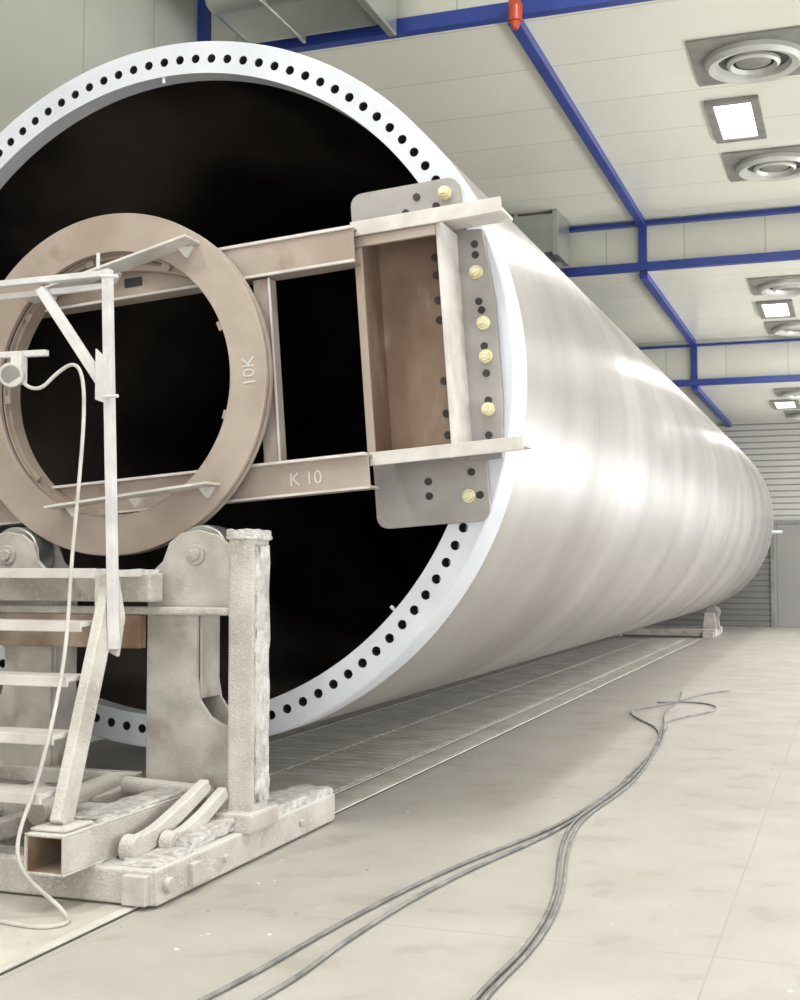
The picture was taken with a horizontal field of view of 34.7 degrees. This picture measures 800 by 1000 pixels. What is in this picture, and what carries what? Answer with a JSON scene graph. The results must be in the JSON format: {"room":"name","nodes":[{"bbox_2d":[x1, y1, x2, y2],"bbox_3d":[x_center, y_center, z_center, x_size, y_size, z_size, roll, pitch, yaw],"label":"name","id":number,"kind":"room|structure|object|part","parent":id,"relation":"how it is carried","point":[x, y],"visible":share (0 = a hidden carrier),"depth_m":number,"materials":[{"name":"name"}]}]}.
{"room":"factory hall","nodes":[
{"label":"factory hall","id":0,"kind":"room"},
{"bbox_2d":[0,0,197,741],"bbox_3d":[-1.097,-1.513,15.558,0.150,7.800,36.400,-1,-3,20],"label":"wall","id":1,"kind":"structure","parent":0,"point":[45,45],"depth_m":10.72,"materials":[{"name":"beige paint"}]},
{"bbox_2d":[211,0,799,379],"bbox_3d":[5.464,-3.956,17.735,10.840,2.500,14.060,-1,-3,20],"label":"ceiling beam","id":2,"kind":"structure","parent":1,"relation":"attached to","point":[771,233],"depth_m":19.01,"materials":[{"name":"white metal"}]},
{"bbox_2d":[0,625,799,999],"bbox_3d":[4.080,2.239,13.524,10.840,0.100,36.400,-1,-3,20],"label":"floor","id":3,"kind":"structure","parent":0,"point":[709,856],"depth_m":6.15,"materials":[{"name":"concrete"}]},
{"bbox_2d":[0,638,700,975],"bbox_3d":[0.079,2.098,11.874,1.930,0.011,30.200,-1,-3,20],"label":"floor track","id":4,"kind":"object","parent":3,"relation":"on","point":[471,712],"visible":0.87,"depth_m":11.25,"materials":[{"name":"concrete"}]},
{"bbox_2d":[0,253,141,928],"bbox_3d":[-1.960,0.299,6.138,1.590,3.015,1.214,-1,-3,20],"label":"access ladder","id":5,"kind":"object","parent":4,"relation":"on","point":[107,624],"visible":1,"depth_m":6.08,"materials":[{"name":"white metal"}]},
{"bbox_2d":[0,351,26,386],"bbox_3d":[-1.885,-0.641,6.296,0.118,0.201,0.229,0,-3,-2],"label":"work lamp","id":6,"kind":"object","parent":5,"relation":"attached to","point":[13,373],"depth_m":6.19,"materials":[{"name":"white plastic"}]},
{"bbox_2d":[0,525,334,906],"bbox_3d":[-1.682,0.982,6.777,2.040,1.700,2.280,-1,-3,20],"label":"stand","id":7,"kind":"object","parent":4,"relation":"on","point":[204,807],"visible":0.94,"depth_m":6.62,"materials":[{"name":"white metal"}]},
{"bbox_3d":[-1.595,1.742,6.835,1.860,0.187,2.040,-1,-3,20],"label":"frame","id":8,"kind":"part","parent":7,"relation":"part of","materials":[{"name":"white metal"}]},
{"bbox_2d":[0,686,792,991],"bbox_3d":[2.591,2.087,11.696,5.387,0.016,15.611,-1,-3,20],"label":"debris","id":9,"kind":"object","parent":3,"relation":"on","point":[780,686],"visible":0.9,"depth_m":5.65,"materials":[{"name":"paint"}]},
{"bbox_2d":[197,690,729,999],"bbox_3d":[1.431,1.972,9.488,0.722,0.018,12.414,-1,-3,20],"label":"cable","id":10,"kind":"object","parent":3,"relation":"on","point":[333,927],"visible":0.99,"depth_m":5.83,"materials":[{"name":"grey rubber"}]},
{"bbox_2d":[253,692,681,999],"bbox_3d":[1.431,1.958,9.218,0.528,0.018,12.104,-1,-3,20],"label":"cable","id":11,"kind":"object","parent":3,"relation":"on","point":[312,965],"visible":0.98,"depth_m":5.80,"materials":[{"name":"grey rubber"}]},
{"bbox_2d":[481,726,667,999],"bbox_3d":[1.179,1.874,7.560,0.188,0.016,8.812,-1,-3,16],"label":"cable","id":12,"kind":"object","parent":3,"relation":"on","point":[495,986],"visible":1,"depth_m":5.71,"materials":[{"name":"grey rubber"}]},
{"bbox_2d":[470,701,716,999],"bbox_3d":[1.656,1.926,8.592,0.649,0.018,11.050,-1,-3,15],"label":"cable","id":13,"kind":"object","parent":3,"relation":"on","point":[523,948],"visible":0.98,"depth_m":5.88,"materials":[{"name":"grey rubber"}]},
{"bbox_2d":[614,606,721,637],"bbox_3d":[5.687,2.578,27.441,2.288,0.635,1.700,-1,-3,20],"label":"cradle","id":14,"kind":"object","parent":3,"relation":"on","point":[711,628],"visible":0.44,"depth_m":26.76,"materials":[{"name":"grey metal"}]},
{"bbox_2d":[0,41,781,746],"bbox_3d":[2.613,-0.095,18.629,4.462,4.264,23.321,-1,-3,20],"label":"turbine tower","id":15,"kind":"object","parent":14,"relation":"on","point":[628,508],"visible":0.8,"depth_m":9.96,"materials":[{"name":"metal"}]},
{"bbox_2d":[0,178,531,555],"bbox_3d":[-1.513,-0.689,7.298,4.544,2.186,0.815,-1,-3,20],"label":"mounting frame","id":16,"kind":"object","parent":15,"relation":"attached to","point":[428,316],"visible":0.94,"depth_m":7.01,"materials":[{"name":"beige metal"}]},
{"bbox_2d":[299,0,799,423],"bbox_3d":[4.080,-4.153,13.849,10.840,2.700,36.400,-1,-3,20],"label":"ceiling","id":17,"kind":"structure","parent":0,"point":[475,93],"depth_m":14.87,"materials":[{"name":"white paint"}]},
{"bbox_2d":[205,0,395,43],"bbox_3d":[-0.929,-4.929,11.767,1.540,1.158,1.050,-1,-3,20],"label":"ventilation duct","id":18,"kind":"object","parent":17,"relation":"attached to","point":[254,21],"visible":0.97,"depth_m":11.68,"materials":[{"name":"grey metal"}]},
{"bbox_2d":[198,0,799,426],"bbox_3d":[6.620,-2.741,20.933,10.825,4.598,21.210,-1,-3,20],"label":"beams","id":19,"kind":"structure","parent":17,"relation":"attached to","point":[493,13],"depth_m":15.14,"materials":[{"name":"blue metal"}]},
{"bbox_2d":[508,0,522,29],"bbox_3d":[1.051,-4.405,11.638,0.128,0.260,0.154,-1,-3,20],"label":"beacon","id":20,"kind":"object","parent":19,"relation":"attached to","point":[515,8],"visible":1,"depth_m":11.58,"materials":[{"name":"plastic"}]},
{"bbox_2d":[569,204,799,347],"bbox_3d":[6.678,-3.648,21.134,10.800,0.870,6.440,-1,-3,20],"label":"cable tray","id":21,"kind":"object","parent":19,"relation":"attached to","point":[775,337],"visible":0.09,"depth_m":19.29,"materials":[{"name":"grey metal"}]},
{"bbox_2d":[512,209,568,266],"bbox_3d":[1.363,-3.806,19.060,2.180,0.655,0.780,-1,-3,20],"label":"ventilation duct","id":22,"kind":"object","parent":17,"relation":"attached to","point":[549,232],"visible":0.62,"depth_m":18.51,"materials":[{"name":"grey metal"}]},
{"bbox_2d":[704,95,766,143],"bbox_3d":[3.846,-4.338,14.632,0.580,0.048,1.380,-1,-3,20],"label":"ceiling lamp","id":23,"kind":"object","parent":17,"relation":"in","point":[736,119],"depth_m":14.55,"materials":[{"name":"white plastic"}]},
{"bbox_2d":[685,26,799,86],"bbox_3d":[3.544,-4.394,12.830,1.200,0.118,1.200,-1,-3,20],"label":"ceiling vent","id":24,"kind":"object","parent":17,"relation":"in","point":[767,55],"depth_m":12.68,"materials":[{"name":"white metal"}]},
{"bbox_2d":[722,145,799,181],"bbox_3d":[4.751,-4.222,16.217,1.200,0.118,1.200,-1,-3,20],"label":"ceiling vent","id":25,"kind":"object","parent":17,"relation":"in","point":[777,163],"depth_m":16.07,"materials":[{"name":"white metal"}]},
{"bbox_2d":[747,275,799,296],"bbox_3d":[6.041,-3.289,19.802,1.200,0.118,1.200,-1,-3,20],"label":"ceiling vent","id":26,"kind":"object","parent":17,"relation":"in","point":[776,286],"depth_m":19.64,"materials":[{"name":"white metal"}]},
{"bbox_2d":[755,299,795,318],"bbox_3d":[6.376,-3.228,21.698,0.580,0.048,1.380,-1,-3,20],"label":"ceiling lamp","id":27,"kind":"object","parent":17,"relation":"in","point":[773,309],"depth_m":21.58,"materials":[{"name":"white plastic"}]},
{"bbox_2d":[764,320,799,335],"bbox_3d":[7.281,-3.112,23.283,1.200,0.118,1.200,-1,-3,20],"label":"ceiling vent","id":28,"kind":"object","parent":17,"relation":"in","point":[790,327],"depth_m":23.12,"materials":[{"name":"white metal"}]},
{"bbox_2d":[769,399,799,409],"bbox_3d":[8.351,-2.070,27.738,0.580,0.048,1.380,-1,-3,20],"label":"ceiling lamp","id":29,"kind":"object","parent":17,"relation":"in","point":[786,403],"depth_m":27.71,"materials":[{"name":"white plastic"}]},
{"bbox_2d":[774,388,799,399],"bbox_3d":[8.186,-2.134,25.781,1.200,0.118,1.200,-1,-3,20],"label":"ceiling vent","id":30,"kind":"object","parent":17,"relation":"in","point":[787,393],"depth_m":25.62,"materials":[{"name":"silver metal"}]},
{"bbox_2d":[784,410,799,419],"bbox_3d":[9.493,-1.948,29.451,1.200,0.118,1.200,-1,-3,20],"label":"ceiling vent","id":31,"kind":"object","parent":17,"relation":"in","point":[795,414],"depth_m":29.34,"materials":[{"name":"silver metal"}]},
{"bbox_2d":[715,421,799,519],"bbox_3d":[10.205,0.565,30.849,10.840,5.200,0.150,-1,-3,20],"label":"wall","id":32,"kind":"structure","parent":0,"point":[773,448],"depth_m":31.20,"materials":[{"name":"grey metal"}]},
{"bbox_2d":[652,546,770,626],"bbox_3d":[7.479,1.857,31.640,3.250,2.500,0.055,-1,-3,20],"label":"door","id":33,"kind":"structure","parent":32,"relation":"in","point":[751,606],"depth_m":31.21,"materials":[{"name":"grey metal"}]},
{"bbox_2d":[770,520,799,626],"bbox_3d":[8.673,1.794,31.197,6.000,2.580,0.095,-1,-3,20],"label":"trim","id":34,"kind":"structure","parent":32,"relation":"attached to","point":[772,544],"depth_m":31.00,"materials":[{"name":"grey metal"}]},
{"bbox_2d":[774,524,799,626],"bbox_3d":[10.258,1.807,30.653,2.450,2.500,0.055,-1,-3,20],"label":"door","id":35,"kind":"structure","parent":32,"relation":"in","point":[787,543],"depth_m":30.94,"materials":[{"name":"grey metal"}]}
]}

